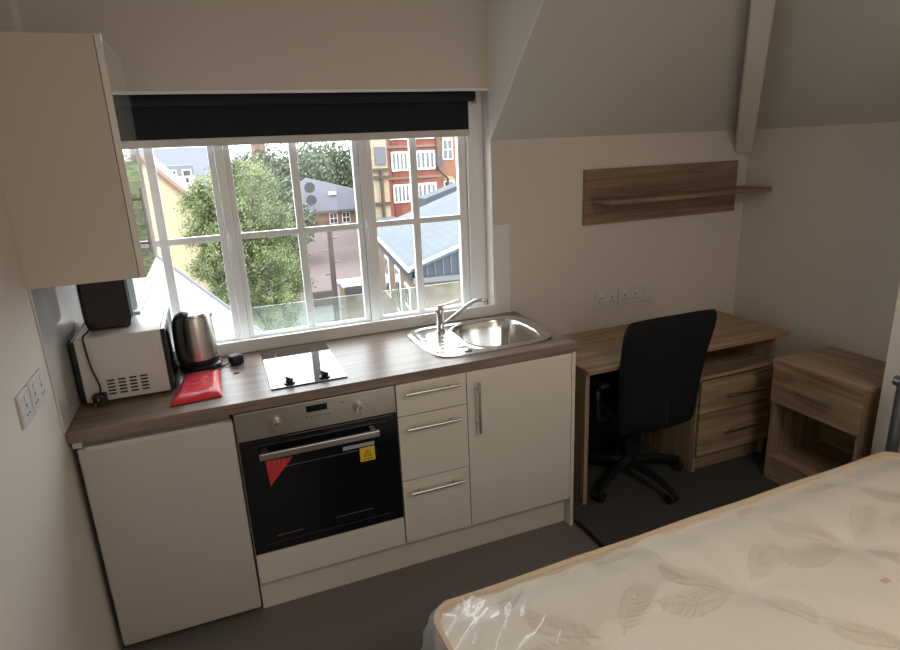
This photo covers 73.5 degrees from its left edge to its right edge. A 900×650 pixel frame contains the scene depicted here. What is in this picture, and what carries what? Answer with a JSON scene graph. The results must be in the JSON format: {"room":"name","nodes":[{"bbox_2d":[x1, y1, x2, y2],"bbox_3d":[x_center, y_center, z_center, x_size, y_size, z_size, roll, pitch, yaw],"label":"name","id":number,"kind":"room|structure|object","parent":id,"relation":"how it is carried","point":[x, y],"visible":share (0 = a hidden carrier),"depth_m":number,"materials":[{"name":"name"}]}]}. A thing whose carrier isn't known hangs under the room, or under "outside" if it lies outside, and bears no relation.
{"room":"studio apartment","nodes":[
{"label":"studio apartment","id":0,"kind":"room"},
{"bbox_2d":[0,0,122,649],"bbox_3d":[-0.812,0.317,0.532,0.150,2.850,4.360,-9,17,-20],"label":"wall","id":1,"kind":"structure","parent":0,"point":[55,592],"depth_m":1.67,"materials":[{"name":"paint"}]},
{"bbox_2d":[15,386,34,428],"bbox_3d":[-1.138,0.220,1.618,0.012,0.092,0.088,-9,17,-20],"label":"wall socket","id":2,"kind":"object","parent":1,"relation":"attached to","point":[25,409],"visible":1,"depth_m":1.60,"materials":[{"name":"white plastic"}]},
{"bbox_2d":[25,368,47,414],"bbox_3d":[-1.185,0.189,1.732,0.012,0.092,0.146,-9,17,-20],"label":"wall socket","id":3,"kind":"object","parent":1,"relation":"attached to","point":[36,387],"visible":1,"depth_m":1.72,"materials":[{"name":"white plastic"}]},
{"bbox_2d":[28,285,83,433],"bbox_3d":[-1.361,0.050,2.143,0.006,0.472,0.607,-9,17,-20],"label":"backsplash","id":4,"kind":"structure","parent":1,"relation":"attached to","point":[57,312],"depth_m":2.02,"materials":[{"name":"white paint"}]},
{"bbox_2d":[0,32,157,289],"bbox_3d":[-1.204,-0.530,1.986,0.355,0.703,0.519,-9,17,-20],"label":"upper cabinet","id":5,"kind":"object","parent":1,"relation":"attached to","point":[72,182],"visible":1,"depth_m":1.76,"materials":[{"name":"beige laminate"}]},
{"bbox_2d":[139,147,224,191],"bbox_3d":[-13.014,-4.705,29.719,4.650,7.850,6.820,-9,17,-20],"label":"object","id":6,"kind":"object","parent":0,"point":[182,161],"visible":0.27,"depth_m":30.42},
{"bbox_2d":[18,0,747,532],"bbox_3d":[0.159,-0.470,3.055,3.600,2.850,0.160,-9,17,-20],"label":"wall","id":7,"kind":"structure","parent":0,"point":[558,264],"depth_m":2.79,"materials":[{"name":"paint"}]},
{"bbox_2d":[9,0,24,31],"bbox_3d":[-1.516,-1.209,2.063,0.022,0.530,0.022,-9,17,-20],"label":"trim","id":8,"kind":"structure","parent":7,"relation":"attached to","point":[14,5],"depth_m":2.10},
{"bbox_2d":[128,88,488,94],"bbox_3d":[-0.668,-0.968,2.499,1.826,0.010,0.023,-9,17,-20],"label":"trim","id":9,"kind":"structure","parent":7,"relation":"attached to","point":[440,89],"depth_m":2.51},
{"bbox_2d":[143,91,486,343],"bbox_3d":[-0.655,-0.467,2.717,1.796,1.095,0.150,-9,17,-20],"label":"window","id":10,"kind":"structure","parent":7,"relation":"in","point":[470,216],"depth_m":2.84,"materials":[{"name":"white wood"}]},
{"bbox_2d":[129,91,478,148],"bbox_3d":[-0.687,-0.883,2.569,1.747,0.206,0.075,-9,17,-20],"label":"roller blind","id":11,"kind":"object","parent":10,"relation":"attached to","point":[160,120],"visible":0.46,"depth_m":2.58,"materials":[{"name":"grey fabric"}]},
{"bbox_2d":[217,304,497,355],"bbox_3d":[-0.611,0.049,2.782,1.836,0.056,0.020,-9,17,-20],"label":"trim","id":12,"kind":"structure","parent":7,"relation":"attached to","point":[297,338],"depth_m":2.82,"materials":[{"name":"white paint"}]},
{"bbox_2d":[494,224,509,313],"bbox_3d":[0.265,-0.280,3.059,0.083,0.454,0.005,-9,17,-20],"label":"trim","id":13,"kind":"structure","parent":7,"relation":"attached to","point":[501,232],"depth_m":3.05,"materials":[{"name":"white paint"}]},
{"bbox_2d":[486,0,542,139],"bbox_3d":[0.333,-1.191,2.346,0.006,0.882,0.882,-9,17,-20],"label":"wall","id":14,"kind":"structure","parent":7,"relation":"attached to","point":[510,23],"depth_m":2.60,"materials":[{"name":"white paint"}]},
{"bbox_2d":[595,289,617,307],"bbox_3d":[0.866,-0.146,3.338,0.146,0.088,0.012,-9,17,-20],"label":"wall socket","id":15,"kind":"object","parent":7,"relation":"attached to","point":[603,298],"visible":1,"depth_m":3.33,"materials":[{"name":"white plastic"}]},
{"bbox_2d":[618,284,651,304],"bbox_3d":[1.040,-0.175,3.401,0.227,0.092,0.013,-9,17,-20],"label":"wall socket","id":16,"kind":"object","parent":7,"relation":"attached to","point":[642,292],"visible":1,"depth_m":3.40,"materials":[{"name":"white plastic"}]},
{"bbox_2d":[643,289,648,296],"bbox_3d":[1.115,-0.183,3.426,0.040,0.040,0.004,-9,17,-20],"label":"outlet","id":17,"kind":"object","parent":16,"relation":"attached to","point":[645,291],"depth_m":3.42,"materials":[{"name":"white plastic"}]},
{"bbox_2d":[582,160,771,225],"bbox_3d":[1.234,-0.713,3.228,1.095,0.282,0.200,-9,17,-20],"label":"wall shelf","id":18,"kind":"object","parent":7,"relation":"attached to","point":[610,195],"visible":1,"depth_m":3.25,"materials":[{"name":"brown wood"}]},
{"bbox_2d":[735,0,775,153],"bbox_3d":[1.403,-1.306,2.750,0.092,1.039,1.334,5,18,23],"label":"beam","id":19,"kind":"structure","parent":7,"relation":"attached to","point":[761,12],"depth_m":2.84,"materials":[{"name":"paint"}]},
{"bbox_2d":[122,436,780,649],"bbox_3d":[0.949,1.397,1.462,3.650,0.104,4.200,-9,17,-20],"label":"floor","id":20,"kind":"structure","parent":0,"point":[391,610],"depth_m":2.57,"materials":[{"name":"grey carpet"}]},
{"bbox_2d":[72,415,260,645],"bbox_3d":[-1.083,0.705,2.410,0.495,0.870,0.546,-9,17,-20],"label":"fridge","id":21,"kind":"object","parent":20,"relation":"on","point":[168,503],"visible":0.86,"depth_m":2.15,"materials":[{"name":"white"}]},
{"bbox_2d":[233,414,405,583],"bbox_3d":[-0.583,0.549,2.597,0.596,0.720,0.580,-9,17,-20],"label":"housing","id":22,"kind":"object","parent":20,"relation":"on","point":[296,559],"visible":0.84,"depth_m":2.41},
{"bbox_2d":[234,385,403,554],"bbox_3d":[-0.566,0.498,2.534,0.590,0.585,0.562,-9,17,-20],"label":"oven","id":23,"kind":"object","parent":22,"relation":"in","point":[315,469],"visible":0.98,"depth_m":2.31,"materials":[{"name":"glass"}]},
{"bbox_2d":[65,311,577,443],"bbox_3d":[-0.453,0.159,2.553,1.938,0.038,0.598,-9,17,-20],"label":"countertop","id":24,"kind":"structure","parent":22,"relation":"on","point":[381,359],"depth_m":2.32,"materials":[{"name":"brown laminate"}]},
{"bbox_2d":[68,307,178,402],"bbox_3d":[-1.236,0.111,2.322,0.312,0.250,0.357,-9,17,-20],"label":"microwave","id":25,"kind":"object","parent":24,"relation":"on","point":[139,358],"visible":0.88,"depth_m":2.17,"materials":[{"name":"metal"}]},
{"bbox_2d":[76,279,140,405],"bbox_3d":[-1.244,0.025,2.244,0.180,0.437,0.380,-9,17,-20],"label":"toaster","id":26,"kind":"object","parent":25,"relation":"on","point":[108,304],"visible":0.88,"depth_m":2.17,"materials":[{"name":"black plastic"}]},
{"bbox_2d":[170,370,221,406],"bbox_3d":[-0.959,0.226,2.279,0.176,0.027,0.305,-9,17,-20],"label":"packet","id":27,"kind":"object","parent":24,"relation":"on","point":[203,385],"visible":1,"depth_m":2.23,"materials":[{"name":"red plastic"}]},
{"bbox_2d":[172,308,243,373],"bbox_3d":[-1.014,0.046,2.495,0.255,0.258,0.168,-12,19,-29],"label":"kettle","id":28,"kind":"object","parent":24,"relation":"on","point":[194,337],"visible":0.98,"depth_m":2.42,"materials":[{"name":"silver metal"}]},
{"bbox_2d":[260,341,347,389],"bbox_3d":[-0.621,0.147,2.499,0.287,0.028,0.500,-9,17,-20],"label":"cooktop","id":29,"kind":"object","parent":24,"relation":"in","point":[303,364],"visible":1,"depth_m":2.46,"materials":[{"name":"black glass"}]},
{"bbox_2d":[407,316,550,357],"bbox_3d":[0.142,0.111,2.792,0.619,0.155,0.484,-9,17,-20],"label":"sink","id":30,"kind":"object","parent":24,"relation":"in","point":[490,334],"visible":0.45,"depth_m":2.87,"materials":[{"name":"metal"}]},
{"bbox_2d":[435,298,487,332],"bbox_3d":[0.054,-0.049,2.824,0.251,0.154,0.051,-4,16,-4],"label":"mixer tap","id":31,"kind":"object","parent":30,"relation":"on","point":[439,310],"visible":1,"depth_m":2.80,"materials":[{"name":"silver metal"}]},
{"bbox_2d":[435,307,445,332],"bbox_3d":[-0.047,-0.025,2.820,0.048,0.121,0.048,-9,17,-20],"label":"tap","id":32,"kind":"object","parent":31,"relation":"on","point":[439,311],"depth_m":2.81,"materials":[{"name":"silver metal"}]},
{"bbox_2d":[260,500,563,607],"bbox_3d":[-0.107,0.967,2.648,1.396,0.149,0.018,-9,17,-20],"label":"plinth","id":33,"kind":"object","parent":20,"relation":"on","point":[303,584],"visible":0.62,"depth_m":2.61,"materials":[{"name":"white laminate"}]},
{"bbox_2d":[394,372,470,542],"bbox_3d":[-0.159,0.489,2.735,0.298,0.720,0.616,-9,17,-20],"label":"base cabinet","id":34,"kind":"object","parent":20,"relation":"on","point":[432,426],"visible":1,"depth_m":2.48,"materials":[{"name":"wood"}]},
{"bbox_2d":[465,352,571,524],"bbox_3d":[0.212,0.433,2.871,0.498,0.720,0.616,-9,17,-20],"label":"base cabinet","id":35,"kind":"object","parent":20,"relation":"on","point":[519,413],"visible":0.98,"depth_m":2.62,"materials":[{"name":"wood"}]},
{"bbox_2d":[564,352,575,525],"bbox_3d":[0.447,0.461,3.004,0.018,0.871,0.595,-9,17,-20],"label":"end panel","id":36,"kind":"object","parent":20,"relation":"on","point":[568,503],"visible":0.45,"depth_m":2.75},
{"bbox_2d":[574,520,604,547],"bbox_3d":[1.266,1.383,1.262,0.018,0.007,3.615,-9,17,-20],"label":"trim","id":37,"kind":"structure","parent":20,"relation":"on","point":[577,522],"depth_m":2.78,"materials":[{"name":"metal"}]},
{"bbox_2d":[588,309,716,504],"bbox_3d":[0.948,0.351,3.100,0.623,0.976,0.616,-9,17,-20],"label":"office chair","id":38,"kind":"object","parent":20,"relation":"on","point":[656,386],"visible":0.94,"depth_m":2.84,"materials":[{"name":"black fabric"}]},
{"bbox_2d":[564,310,789,504],"bbox_3d":[1.128,0.411,3.296,1.245,0.734,0.528,-9,17,-20],"label":"desk","id":39,"kind":"object","parent":20,"relation":"on","point":[729,420],"visible":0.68,"depth_m":3.23,"materials":[{"name":"brown wood"}]},
{"bbox_2d":[763,346,885,485],"bbox_3d":[1.887,0.515,2.954,0.432,0.664,0.466,-9,17,-20],"label":"bedside table","id":40,"kind":"object","parent":20,"relation":"on","point":[825,400],"visible":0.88,"depth_m":2.95,"materials":[{"name":"brown wood"}]},
{"bbox_2d":[767,423,855,485],"bbox_3d":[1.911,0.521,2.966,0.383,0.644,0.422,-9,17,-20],"label":"shelf","id":41,"kind":"object","parent":40,"relation":"attached to","point":[795,451],"depth_m":3.14,"materials":[{"name":"brown wood"}]},
{"bbox_2d":[885,375,899,452],"bbox_3d":[1.171,0.917,1.473,2.007,0.799,1.572,-9,17,-20],"label":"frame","id":42,"kind":"object","parent":20,"relation":"on","point":[893,438],"visible":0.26,"depth_m":2.42,"materials":[{"name":"grey metal"}]},
{"bbox_2d":[421,452,899,649],"bbox_3d":[1.093,0.936,1.486,2.040,0.319,1.424,-9,18,-21],"label":"mattress","id":43,"kind":"object","parent":42,"relation":"on","point":[812,562],"visible":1,"depth_m":1.71,"materials":[{"name":"beige fabric"}]},
{"bbox_2d":[491,0,750,139],"bbox_3d":[1.091,-1.307,2.625,1.624,0.882,0.882,-9,17,-20],"label":"ceiling","id":44,"kind":"structure","parent":0,"point":[586,67],"depth_m":2.73,"materials":[{"name":"paint"}]},
{"bbox_2d":[733,122,899,435],"bbox_3d":[2.004,-0.551,3.052,0.150,2.850,1.160,-9,17,-20],"label":"wall","id":45,"kind":"structure","parent":0,"point":[818,263],"depth_m":3.10,"materials":[{"name":"paint"}]},
{"bbox_2d":[756,0,899,128],"bbox_3d":[2.045,-0.949,1.264,0.882,0.882,4.200,-9,17,-20],"label":"ceiling","id":46,"kind":"structure","parent":0,"point":[829,62],"depth_m":2.67,"materials":[{"name":"paint"}]},
{"bbox_2d":[870,284,899,454],"bbox_3d":[2.606,-0.006,1.107,0.515,2.850,3.040,-9,17,-20],"label":"wall","id":47,"kind":"structure","parent":0,"point":[892,368],"depth_m":2.54,"materials":[{"name":"paint"}]},
{"label":"outside","id":48,"kind":"structure","parent":0,"visible":0},
{"bbox_2d":[250,229,356,327],"bbox_3d":[-10.141,-22.590,104.458,180.000,0.300,199.500,-9,17,-20],"label":"ground","id":49,"kind":"structure","parent":48,"point":[323,314],"depth_m":28.42,"materials":[{"name":"white"}]},
{"bbox_2d":[139,153,256,322],"bbox_3d":[-8.137,-1.103,17.481,4.430,7.434,5.130,-9,17,-20],"label":"building","id":50,"kind":"structure","parent":49,"relation":"on","point":[169,183],"depth_m":14.92,"materials":[{"name":"paint"}]},
{"bbox_2d":[133,254,263,337],"bbox_3d":[-3.052,2.341,6.043,3.675,6.852,5.585,-9,17,-20],"label":"slate roof","id":51,"kind":"structure","parent":49,"relation":"on","point":[151,291],"depth_m":7.15,"materials":[{"name":"grey stone"}]},
{"bbox_2d":[173,151,317,330],"bbox_3d":[-3.905,0.204,12.553,2.590,7.350,2.036,-11,18,-27],"label":"birch tree","id":52,"kind":"object","parent":49,"relation":"on","point":[273,249],"visible":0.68,"depth_m":11.81,"materials":[{"name":"green plant"}]},
{"bbox_2d":[250,144,266,158],"bbox_3d":[-20.495,-15.473,65.929,1.400,8.694,1.500,-9,17,-20],"label":"chimney stack","id":53,"kind":"object","parent":49,"relation":"on","point":[254,146],"visible":0.02,"depth_m":64.26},
{"bbox_2d":[231,150,292,201],"bbox_3d":[-16.484,-8.633,47.468,7.645,10.973,9.042,7,19,29],"label":"broadleaf tree","id":54,"kind":"object","parent":49,"relation":"on","point":[231,150],"visible":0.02,"depth_m":46.49,"materials":[{"name":"green plant"}]},
{"bbox_2d":[232,143,305,190],"bbox_3d":[-19.788,-13.356,65.145,11.427,13.832,9.771,-3,16,-2],"label":"broadleaf tree","id":55,"kind":"object","parent":49,"relation":"on","point":[278,168],"visible":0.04,"depth_m":63.21,"materials":[{"name":"green plant"}]},
{"bbox_2d":[243,169,319,268],"bbox_3d":[-12.201,-6.730,40.768,7.347,8.149,6.189,-9,17,-20],"label":"broadleaf tree","id":56,"kind":"object","parent":49,"relation":"on","point":[283,190],"visible":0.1,"depth_m":40.05,"materials":[{"name":"green plant"}]},
{"bbox_2d":[264,141,352,190],"bbox_3d":[-15.718,-14.761,67.680,14.992,17.242,12.822,-12,19,-30],"label":"broadleaf tree","id":57,"kind":"object","parent":49,"relation":"on","point":[312,164],"visible":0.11,"depth_m":64.95,"materials":[{"name":"green plant"}]},
{"bbox_2d":[312,289,332,306],"bbox_3d":[-6.389,-1.329,29.883,1.400,0.717,0.300,-9,17,-20],"label":"wall","id":58,"kind":"structure","parent":49,"relation":"on","point":[320,298],"depth_m":29.77,"materials":[{"name":"stone"}]},
{"bbox_2d":[291,178,356,226],"bbox_3d":[-11.274,-13.157,63.292,13.900,4.950,9.150,-9,17,-20],"label":"building","id":59,"kind":"structure","parent":49,"relation":"on","point":[335,204],"depth_m":59.48,"materials":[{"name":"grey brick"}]},
{"bbox_2d":[304,182,314,192],"bbox_3d":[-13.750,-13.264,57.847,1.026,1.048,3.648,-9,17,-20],"label":"satellite dish","id":60,"kind":"object","parent":59,"relation":"on","point":[309,187],"visible":1,"depth_m":56.30,"materials":[{"name":"grey metal"}]},
{"bbox_2d":[306,195,316,205],"bbox_3d":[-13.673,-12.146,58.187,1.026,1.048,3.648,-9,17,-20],"label":"satellite dish","id":61,"kind":"object","parent":59,"relation":"on","point":[311,198],"visible":0.95,"depth_m":56.65,"materials":[{"name":"grey metal"}]},
{"bbox_2d":[323,231,343,321],"bbox_3d":[-4.085,-1.028,21.485,0.524,4.685,0.230,-9,17,-20],"label":"telegraph pole","id":62,"kind":"object","parent":49,"relation":"on","point":[332,261],"visible":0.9,"depth_m":21.23,"materials":[{"name":"brown wood"}]},
{"bbox_2d":[316,141,353,187],"bbox_3d":[-11.713,-15.098,71.125,15.227,16.480,12.046,-9,17,-20],"label":"broadleaf tree","id":63,"kind":"object","parent":49,"relation":"on","point":[343,155],"visible":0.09,"depth_m":67.27,"materials":[{"name":"green plant"}]},
{"bbox_2d":[337,277,364,319],"bbox_3d":[-4.046,-1.029,26.548,1.410,1.824,1.550,-9,17,-20],"label":"shed","id":64,"kind":"object","parent":49,"relation":"on","point":[351,292],"visible":0.55,"depth_m":26.00,"materials":[{"name":"white"}]},
{"bbox_2d":[377,191,460,314],"bbox_3d":[0.071,-1.615,20.717,4.523,5.885,8.895,-6,17,-13],"label":"house","id":65,"kind":"structure","parent":49,"relation":"on","point":[440,240],"depth_m":18.01,"materials":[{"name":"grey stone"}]},
{"bbox_2d":[386,137,456,216],"bbox_3d":[-1.750,-14.300,51.886,11.592,12.766,10.600,-9,17,-20],"label":"brick building","id":66,"kind":"structure","parent":49,"relation":"on","point":[436,157],"depth_m":46.88,"materials":[{"name":"red brick"}]},
{"bbox_2d":[419,181,459,276],"bbox_3d":[0.412,-4.197,29.749,3.645,5.705,1.117,-9,17,-20],"label":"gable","id":67,"kind":"object","parent":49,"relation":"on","point":[439,193],"visible":0.12,"depth_m":28.41,"materials":[{"name":"white paint"}]},
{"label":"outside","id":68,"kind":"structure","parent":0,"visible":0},
{"bbox_2d":[267,230,360,302],"bbox_3d":[-8.956,-5.221,44.767,9.500,0.016,28.000,-9,17,-20],"label":"yard","id":69,"kind":"structure","parent":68,"point":[346,246],"depth_m":42.95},
{"bbox_2d":[370,139,396,220],"bbox_3d":[-5.367,-9.524,41.740,1.640,9.644,6.500,-9,17,-20],"label":"stone building","id":70,"kind":"structure","parent":69,"relation":"on","point":[380,168],"depth_m":39.94,"materials":[{"name":"beige paint"}]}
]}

